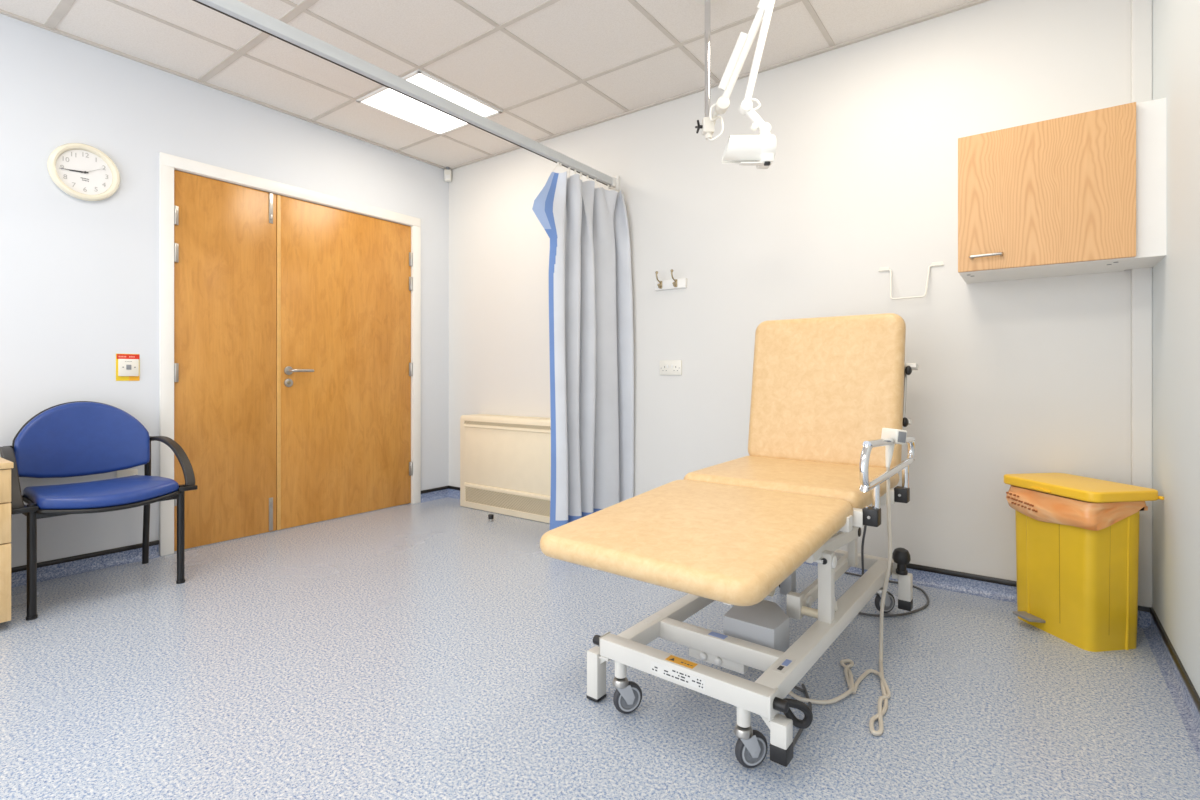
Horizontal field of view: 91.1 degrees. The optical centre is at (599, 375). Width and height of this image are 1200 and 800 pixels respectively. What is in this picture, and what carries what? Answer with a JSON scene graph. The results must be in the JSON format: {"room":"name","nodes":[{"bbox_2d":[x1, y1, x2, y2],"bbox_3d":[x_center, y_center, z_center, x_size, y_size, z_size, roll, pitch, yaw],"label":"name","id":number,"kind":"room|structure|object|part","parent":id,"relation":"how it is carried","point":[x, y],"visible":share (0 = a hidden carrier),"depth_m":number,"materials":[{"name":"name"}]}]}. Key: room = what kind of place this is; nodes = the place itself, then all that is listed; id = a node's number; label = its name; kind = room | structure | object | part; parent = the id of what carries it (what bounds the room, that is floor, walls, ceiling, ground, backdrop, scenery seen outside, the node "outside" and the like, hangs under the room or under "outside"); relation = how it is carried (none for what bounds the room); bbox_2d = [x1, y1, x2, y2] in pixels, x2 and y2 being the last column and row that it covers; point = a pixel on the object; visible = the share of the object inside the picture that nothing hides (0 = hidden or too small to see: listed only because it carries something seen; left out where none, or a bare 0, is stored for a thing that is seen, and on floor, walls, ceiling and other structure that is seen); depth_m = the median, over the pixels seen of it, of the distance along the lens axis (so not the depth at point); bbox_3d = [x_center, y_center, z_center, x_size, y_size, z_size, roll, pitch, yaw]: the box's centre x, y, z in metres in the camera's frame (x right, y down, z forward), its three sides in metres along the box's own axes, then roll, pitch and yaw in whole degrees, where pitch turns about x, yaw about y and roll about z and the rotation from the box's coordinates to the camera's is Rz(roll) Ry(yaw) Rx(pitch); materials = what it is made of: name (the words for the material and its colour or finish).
{"room":"examination room","nodes":[
{"label":"examination room","id":0,"kind":"room"},
{"bbox_2d":[0,14,448,567],"bbox_3d":[-2.596,-0.338,2.800,0.120,2.561,4.840,0,0,36],"label":"wall","id":1,"kind":"structure","parent":0,"point":[79,279],"depth_m":2.92,"materials":[{"name":"paint"}]},
{"bbox_2d":[47,143,119,200],"bbox_3d":[-2.476,-0.979,2.833,0.037,0.268,0.268,0,0,36],"label":"wall clock","id":2,"kind":"object","parent":1,"relation":"attached to","point":[85,172],"visible":1,"depth_m":2.83,"materials":[{"name":"white plastic"}]},
{"bbox_2d":[117,469,137,477],"bbox_3d":[-2.386,0.518,2.974,0.014,0.086,0.086,0,0,36],"label":"wall socket","id":3,"kind":"object","parent":1,"relation":"attached to","point":[122,473],"visible":0.29,"depth_m":2.97,"materials":[{"name":"white plastic"}]},
{"bbox_2d":[116,354,139,380],"bbox_3d":[-2.384,-0.043,2.976,0.016,0.136,0.096,0,0,36],"label":"switch","id":4,"kind":"object","parent":1,"relation":"attached to","point":[127,365],"visible":1,"depth_m":2.97,"materials":[{"name":"white plastic"}]},
{"bbox_2d":[118,359,138,375],"bbox_3d":[-2.383,-0.042,2.977,0.010,0.087,0.083,0,0,36],"label":"switch plate","id":5,"kind":"object","parent":4,"relation":"attached to","point":[126,367],"depth_m":2.97,"materials":[{"name":"white plastic"}]},
{"bbox_2d":[11,486,448,587],"bbox_3d":[-2.571,0.901,2.707,0.030,0.083,4.720,0,0,36],"label":"baseboard","id":6,"kind":"structure","parent":1,"relation":"attached to","point":[78,564],"depth_m":2.86,"materials":[{"name":"plastic"}]},
{"bbox_2d":[159,152,420,555],"bbox_3d":[-1.853,-0.114,3.759,0.183,2.113,1.625,0,0,36],"label":"door","id":7,"kind":"structure","parent":1,"relation":"in","point":[290,316],"depth_m":3.58,"materials":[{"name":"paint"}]},
{"bbox_3d":[-1.862,-0.032,3.649,0.066,0.052,0.158,0,0,36],"label":"lever handle","id":8,"kind":"part","parent":7,"relation":"part of","materials":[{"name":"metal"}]},
{"bbox_2d":[444,167,451,181],"bbox_3d":[-1.182,-1.571,4.579,0.054,0.121,0.056,0,0,-9],"label":"sensor","id":9,"kind":"object","parent":1,"relation":"attached to","point":[447,172],"visible":1,"depth_m":4.56,"materials":[{"name":"white plastic"}]},
{"bbox_2d":[0,0,989,169],"bbox_3d":[-0.916,-1.662,1.566,4.290,0.112,4.840,0,0,36],"label":"ceiling","id":10,"kind":"structure","parent":0,"point":[553,68],"depth_m":2.88,"materials":[{"name":"tile"}]},
{"bbox_2d":[193,0,619,190],"bbox_3d":[-1.272,-1.385,1.816,0.070,0.467,4.621,0,0,36],"label":"track","id":11,"kind":"object","parent":10,"relation":"attached to","point":[237,10],"visible":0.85,"depth_m":2.35,"materials":[{"name":"metal"}]},
{"bbox_2d":[532,162,633,529],"bbox_3d":[-0.103,-0.142,3.400,0.706,2.060,0.171,0,0,-42],"label":"curtain","id":12,"kind":"object","parent":11,"relation":"hanging from","point":[591,341],"visible":0.95,"depth_m":3.40,"materials":[{"name":"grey fabric"}]},
{"bbox_2d":[356,69,502,135],"bbox_3d":[-1.010,-1.611,3.517,0.590,0.015,0.608,0,0,36],"label":"recessed light","id":13,"kind":"object","parent":10,"relation":"in","point":[388,101],"visible":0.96,"depth_m":3.50,"materials":[{"name":"white paint"}]},
{"bbox_2d":[695,0,775,168],"bbox_3d":[0.548,-1.214,2.390,0.211,0.811,0.379,0,0,-19],"label":"lamp","id":14,"kind":"object","parent":10,"relation":"hanging from","point":[758,150],"visible":1,"depth_m":2.30,"materials":[{"name":"white plastic"}]},
{"bbox_3d":[0.422,-1.053,2.503,0.029,0.051,0.053,0,0,0],"label":"clamp knob","id":15,"kind":"part","parent":14,"relation":"part of","materials":[{"name":"black plastic"}]},
{"bbox_3d":[0.566,-0.885,2.299,0.178,0.101,0.104,0,0,0],"label":"lamp shade","id":16,"kind":"part","parent":14,"relation":"part of","materials":[{"name":"metal"}]},
{"bbox_3d":[0.581,-1.304,2.357,0.036,0.377,0.268,0,0,-38],"label":"arm","id":17,"kind":"part","parent":14,"relation":"part of","materials":[{"name":"metal"}]},
{"bbox_3d":[0.602,-0.819,2.273,0.122,0.006,0.028,0,0,0],"label":"plate","id":18,"kind":"part","parent":14,"relation":"part of","materials":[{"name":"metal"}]},
{"bbox_3d":[0.618,-1.266,2.282,0.135,0.440,0.033,0,0,21],"label":"arm","id":19,"kind":"part","parent":14,"relation":"part of","materials":[{"name":"metal"}]},
{"bbox_2d":[0,497,1199,799],"bbox_3d":[-0.916,0.993,1.566,4.290,0.100,4.840,0,0,36],"label":"floor","id":20,"kind":"structure","parent":0,"point":[429,650],"depth_m":1.77,"materials":[{"name":"plastic"}]},
{"bbox_2d":[0,457,13,622],"bbox_3d":[-2.538,0.632,2.186,0.640,0.622,0.429,0,0,36],"label":"drawer pedestal","id":21,"kind":"object","parent":20,"relation":"on","point":[5,465],"visible":1,"depth_m":2.17,"materials":[{"name":"brown wood"}]},
{"bbox_3d":[-2.315,0.765,2.023,0.018,0.286,0.417,0,0,36],"label":"drawer","id":22,"kind":"part","parent":21,"relation":"part of","materials":[{"name":"brown wood"}]},
{"bbox_3d":[-2.315,0.545,2.023,0.018,0.146,0.417,0,0,36],"label":"drawer","id":23,"kind":"part","parent":21,"relation":"part of","materials":[{"name":"brown wood"}]},
{"bbox_3d":[-2.315,0.407,2.023,0.018,0.122,0.417,0,0,36],"label":"drawer","id":24,"kind":"part","parent":21,"relation":"part of","materials":[{"name":"brown wood"}]},
{"bbox_3d":[-2.550,0.332,2.194,0.612,0.022,0.429,0,0,36],"label":"panel","id":25,"kind":"part","parent":21,"relation":"part of","materials":[{"name":"brown wood"}]},
{"bbox_2d":[0,401,197,620],"bbox_3d":[-2.220,0.531,2.604,0.567,0.825,0.621,0,0,36],"label":"armchair","id":26,"kind":"object","parent":20,"relation":"on","point":[76,438],"visible":0.94,"depth_m":2.63,"materials":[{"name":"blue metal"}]},
{"bbox_3d":[-2.401,0.406,2.391,0.454,0.216,0.047,0,0,39],"label":"armrest","id":27,"kind":"part","parent":26,"relation":"part of","materials":[{"name":"plastic"}]},
{"bbox_3d":[-2.205,0.721,2.285,0.034,0.445,0.034,0,0,36],"label":"leg","id":28,"kind":"part","parent":26,"relation":"part of","materials":[{"name":"black metal"}]},
{"bbox_3d":[-2.387,0.292,2.727,0.120,0.341,0.477,0,0,36],"label":"backrest","id":29,"kind":"part","parent":26,"relation":"part of","materials":[{"name":"blue leather"}]},
{"bbox_3d":[-2.191,0.504,2.583,0.490,0.072,0.472,0,0,36],"label":"seat","id":30,"kind":"part","parent":26,"relation":"part of","materials":[{"name":"blue plastic"}]},
{"bbox_3d":[-2.060,0.545,2.487,0.025,0.025,0.490,0,0,36],"label":"cross rail","id":31,"kind":"part","parent":26,"relation":"part of","materials":[{"name":"black metal"}]},
{"bbox_3d":[-2.274,0.623,2.954,0.063,0.641,0.026,0,0,36],"label":"leg","id":32,"kind":"part","parent":26,"relation":"part of","materials":[{"name":"black metal"}]},
{"bbox_3d":[-2.071,0.406,2.840,0.454,0.216,0.047,0,0,33],"label":"armrest","id":33,"kind":"part","parent":26,"relation":"part of","materials":[{"name":"plastic"}]},
{"bbox_3d":[-1.911,0.721,2.685,0.034,0.445,0.034,0,0,36],"label":"leg","id":34,"kind":"part","parent":26,"relation":"part of","materials":[{"name":"black metal"}]},
{"bbox_2d":[488,514,493,520],"bbox_3d":[-0.708,0.922,3.825,0.035,0.042,0.035,0,0,36],"label":"door stop","id":35,"kind":"object","parent":20,"relation":"on","point":[490,516],"visible":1,"depth_m":3.81,"materials":[{"name":"rubber"}]},
{"bbox_2d":[460,414,550,522],"bbox_3d":[-0.505,0.612,3.993,1.122,0.656,0.203,0,0,36],"label":"radiator","id":36,"kind":"object","parent":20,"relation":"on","point":[505,460],"visible":0.7,"depth_m":3.97,"materials":[{"name":"beige metal"}]},
{"bbox_3d":[-0.560,0.845,3.919,1.010,0.115,0.007,0,0,36],"label":"grille frame","id":37,"kind":"part","parent":36,"relation":"part of","materials":[{"name":"beige metal"}]},
{"bbox_2d":[466,487,549,516],"bbox_3d":[-0.559,0.845,3.921,0.998,0.103,0.003,0,0,36],"label":"grille","id":38,"kind":"object","parent":36,"relation":"attached to","point":[531,505],"depth_m":3.95,"materials":[{"name":"beige metal"}]},
{"bbox_3d":[-0.559,0.565,3.921,1.002,0.393,0.004,0,0,36],"label":"panel","id":39,"kind":"part","parent":36,"relation":"part of","materials":[{"name":"beige metal"}]},
{"bbox_2d":[471,414,550,419],"bbox_3d":[-0.496,0.285,3.993,1.017,0.002,0.130,0,0,36],"label":"grille","id":40,"kind":"object","parent":36,"relation":"attached to","point":[489,416],"depth_m":4.03,"materials":[{"name":"beige metal"}]},
{"bbox_2d":[540,313,918,767],"bbox_3d":[0.546,0.349,1.932,0.692,1.187,1.477,0,0,38],"label":"couch","id":41,"kind":"object","parent":20,"relation":"on","point":[824,391],"visible":0.98,"depth_m":1.75,"materials":[{"name":"leather"}]},
{"bbox_3d":[0.014,0.763,1.676,0.001,0.056,0.051,0,0,38],"label":"plate","id":42,"kind":"part","parent":41,"relation":"part of","materials":[{"name":"white metal"}]},
{"bbox_3d":[0.013,0.810,1.701,0.075,0.049,0.025,0,0,38],"label":"gusset plate","id":43,"kind":"part","parent":41,"relation":"part of","materials":[{"name":"metal"}]},
{"bbox_2d":[652,667,702,687],"bbox_3d":[0.196,0.763,1.501,0.150,0.018,0.001,0,0,38],"label":"print","id":44,"kind":"object","parent":41,"relation":"on","point":[655,667],"depth_m":1.49},
{"bbox_2d":[540,480,852,605],"bbox_3d":[0.296,0.425,1.668,0.627,0.108,0.752,0,0,38],"label":"cushion","id":45,"kind":"object","parent":41,"relation":"on","point":[733,542],"depth_m":1.51,"materials":[{"name":"beige leather"}]},
{"bbox_3d":[0.598,0.764,2.009,0.511,0.053,1.293,0,0,38],"label":"frame","id":46,"kind":"part","parent":41,"relation":"part of","materials":[{"name":"metal"}]},
{"bbox_3d":[0.399,0.815,1.396,0.080,0.057,0.025,0,0,38],"label":"gusset plate","id":47,"kind":"part","parent":41,"relation":"part of","materials":[{"name":"metal"}]},
{"bbox_3d":[0.403,0.763,1.369,0.007,0.056,0.051,0,0,38],"label":"plate","id":48,"kind":"part","parent":41,"relation":"part of","materials":[{"name":"metal"}]},
{"bbox_2d":[781,659,791,665],"bbox_3d":[0.480,0.737,1.514,0.015,0.001,0.036,0,0,38],"label":"print","id":49,"kind":"object","parent":41,"relation":"on","point":[784,662],"depth_m":1.51,"materials":[{"name":"blue paper"}]},
{"bbox_3d":[0.633,0.665,1.982,0.040,0.135,0.045,0,0,38],"label":"post","id":50,"kind":"part","parent":41,"relation":"part of","materials":[{"name":"grey metal"}]},
{"bbox_2d":[683,456,898,508],"bbox_3d":[0.705,0.382,2.167,0.621,0.083,0.555,0,0,38],"label":"seat cushion","id":51,"kind":"object","parent":41,"relation":"on","point":[838,478],"depth_m":2.07,"materials":[{"name":"beige leather"}]},
{"bbox_3d":[0.792,0.716,2.063,0.030,0.056,0.571,0,0,38],"label":"arm","id":52,"kind":"part","parent":41,"relation":"part of","materials":[{"name":"metal"}]},
{"bbox_2d":[748,313,905,467],"bbox_3d":[0.910,0.064,2.415,0.604,0.616,0.158,0,0,38],"label":"cushion","id":53,"kind":"object","parent":41,"relation":"on","point":[823,387],"depth_m":2.36,"materials":[{"name":"beige leather"}]},
{"bbox_3d":[0.766,0.539,1.915,0.026,0.076,0.508,0,0,38],"label":"arm","id":54,"kind":"part","parent":41,"relation":"part of","materials":[{"name":"metal"}]},
{"bbox_2d":[789,428,906,735],"bbox_3d":[0.720,0.556,1.835,0.394,0.773,0.472,0,0,38],"label":"handset","id":55,"kind":"object","parent":41,"relation":"attached to","point":[899,436],"visible":0.88,"depth_m":1.86,"materials":[{"name":"white plastic"}]},
{"bbox_3d":[0.955,0.194,1.862,0.036,0.038,0.003,0,0,-20],"label":"button panel","id":56,"kind":"part","parent":55,"relation":"part of","materials":[{"name":"grey plastic"}]},
{"bbox_3d":[0.958,0.586,2.232,0.026,0.265,0.040,0,0,38],"label":"link post","id":57,"kind":"part","parent":41,"relation":"part of","materials":[{"name":"metal"}]},
{"bbox_3d":[0.730,0.420,1.776,0.128,0.047,0.043,0,0,38],"label":"rail arm","id":58,"kind":"part","parent":41,"relation":"part of","materials":[{"name":"metal"}]},
{"bbox_3d":[0.665,0.430,2.104,0.600,0.055,0.625,0,0,38],"label":"frame","id":59,"kind":"part","parent":41,"relation":"part of","materials":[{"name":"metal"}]},
{"bbox_3d":[0.925,0.252,1.873,0.023,0.141,0.663,0,0,38],"label":"hand rail","id":60,"kind":"part","parent":41,"relation":"part of","materials":[{"name":"silver metal"}]},
{"bbox_3d":[0.981,0.420,2.094,0.128,0.047,0.043,0,0,38],"label":"rail arm","id":61,"kind":"part","parent":41,"relation":"part of","materials":[{"name":"metal"}]},
{"bbox_3d":[1.170,0.718,2.287,0.064,0.098,0.064,0,0,38],"label":"brake knob","id":62,"kind":"part","parent":41,"relation":"part of","materials":[{"name":"black plastic"}]},
{"bbox_3d":[1.177,0.078,2.276,0.012,0.230,0.060,0,0,38],"label":"release rod","id":63,"kind":"part","parent":41,"relation":"part of","materials":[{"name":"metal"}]},
{"bbox_3d":[1.162,0.177,2.245,0.024,0.037,0.034,0,0,38],"label":"adjuster knob","id":64,"kind":"part","parent":41,"relation":"part of","materials":[{"name":"black plastic"}]},
{"bbox_3d":[1.186,-0.021,2.265,0.024,0.037,0.034,0,0,38],"label":"adjuster knob","id":65,"kind":"part","parent":41,"relation":"part of","materials":[{"name":"black plastic"}]},
{"bbox_3d":[0.977,0.147,2.418,0.570,0.528,0.121,0,0,38],"label":"frame","id":66,"kind":"part","parent":41,"relation":"part of","materials":[{"name":"metal"}]},
{"bbox_2d":[845,526,928,616],"bbox_3d":[1.139,0.697,2.449,0.377,0.494,0.612,0,0,36],"label":"power cable","id":67,"kind":"object","parent":20,"relation":"on","point":[865,527],"visible":0.48,"depth_m":2.31,"materials":[{"name":"beige plastic"}]},
{"bbox_2d":[1004,473,1163,651],"bbox_3d":[1.739,0.665,2.169,0.309,0.557,0.390,0,0,-9],"label":"waste bin","id":68,"kind":"object","parent":20,"relation":"on","point":[1078,586],"visible":0.98,"depth_m":2.04,"materials":[{"name":"yellow plastic"}]},
{"bbox_2d":[1006,485,1147,530],"bbox_3d":[1.735,0.485,2.174,0.250,0.108,0.357,0,0,-9],"label":"liner","id":69,"kind":"object","parent":68,"relation":"in","point":[1042,507],"visible":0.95,"depth_m":2.06,"materials":[{"name":"brown plastic"}]},
{"bbox_2d":[1006,492,1036,511],"bbox_3d":[1.602,0.479,2.241,0.007,0.050,0.133,0,0,-9],"label":"print","id":70,"kind":"object","parent":69,"relation":"attached to","point":[1019,501],"depth_m":2.24,"materials":[{"name":"brown"}]},
{"bbox_3d":[1.754,0.406,2.175,0.278,0.040,0.384,0,0,-9],"label":"lid","id":71,"kind":"part","parent":68,"relation":"part of","materials":[{"name":"yellow plastic"}]},
{"bbox_2d":[449,0,1130,580],"bbox_3d":[0.481,-0.338,3.468,4.050,2.561,0.120,0,0,36],"label":"wall","id":72,"kind":"structure","parent":0,"point":[1021,376],"depth_m":2.81,"materials":[{"name":"paint"}]},
{"bbox_2d":[655,269,686,290],"bbox_3d":[0.396,-0.557,3.411,0.204,0.104,0.076,0,0,36],"label":"hook rail","id":73,"kind":"object","parent":72,"relation":"attached to","point":[673,283],"visible":1,"depth_m":3.42,"materials":[{"name":"white paint"}]},
{"bbox_2d":[660,360,681,374],"bbox_3d":[0.411,-0.047,3.437,0.146,0.086,0.014,0,0,36],"label":"wall socket","id":74,"kind":"object","parent":72,"relation":"attached to","point":[667,367],"visible":1,"depth_m":3.43,"materials":[{"name":"white plastic"}]},
{"bbox_2d":[448,486,1016,602],"bbox_3d":[0.413,0.901,3.425,3.992,0.083,0.030,0,0,36],"label":"baseboard","id":75,"kind":"structure","parent":72,"relation":"attached to","point":[950,580],"depth_m":2.58,"materials":[{"name":"plastic"}]},
{"bbox_2d":[878,262,943,299],"bbox_3d":[1.406,-0.428,2.678,0.267,0.162,0.061,0,0,36],"label":"bracket","id":76,"kind":"object","parent":72,"relation":"attached to","point":[934,264],"visible":1,"depth_m":2.65,"materials":[{"name":"white plastic"}]},
{"bbox_2d":[958,98,1165,283],"bbox_3d":[1.729,-0.665,2.248,0.596,0.530,0.371,0,0,36],"label":"upper cabinet","id":77,"kind":"object","parent":72,"relation":"attached to","point":[1081,193],"visible":1,"depth_m":2.11,"materials":[{"name":"brown wood"}]},
{"bbox_3d":[1.464,-0.456,2.233,0.109,0.012,0.033,0,0,36],"label":"handle","id":78,"kind":"part","parent":77,"relation":"part of","materials":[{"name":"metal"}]},
{"bbox_3d":[1.942,-0.666,2.101,0.078,0.528,0.277,0,0,36],"label":"filler panel","id":79,"kind":"part","parent":77,"relation":"part of","materials":[{"name":"white laminate"}]},
{"bbox_2d":[1131,0,1152,627],"bbox_3d":[2.038,-0.338,2.219,0.061,2.561,0.049,0,0,36],"label":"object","id":80,"kind":"structure","parent":72,"relation":"attached to","point":[1141,10],"depth_m":2.20,"materials":[{"name":"paint"}]},
{"bbox_3d":[2.029,0.910,2.205,0.059,0.066,0.005,0,0,36],"label":"skirting","id":81,"kind":"part","parent":80,"relation":"part of","materials":[{"name":"plastic"}]},
{"bbox_2d":[1153,0,1199,696],"bbox_3d":[0.765,-0.338,0.332,0.120,2.561,4.840,0,0,36],"label":"wall","id":82,"kind":"structure","parent":0,"point":[1176,23],"depth_m":1.81,"materials":[{"name":"paint"}]},
{"bbox_2d":[1142,607,1199,759],"bbox_3d":[0.655,0.901,0.310,0.030,0.083,4.675,0,0,36],"label":"baseboard","id":83,"kind":"structure","parent":82,"relation":"attached to","point":[1186,699],"depth_m":1.76,"materials":[{"name":"plastic"}]}
]}

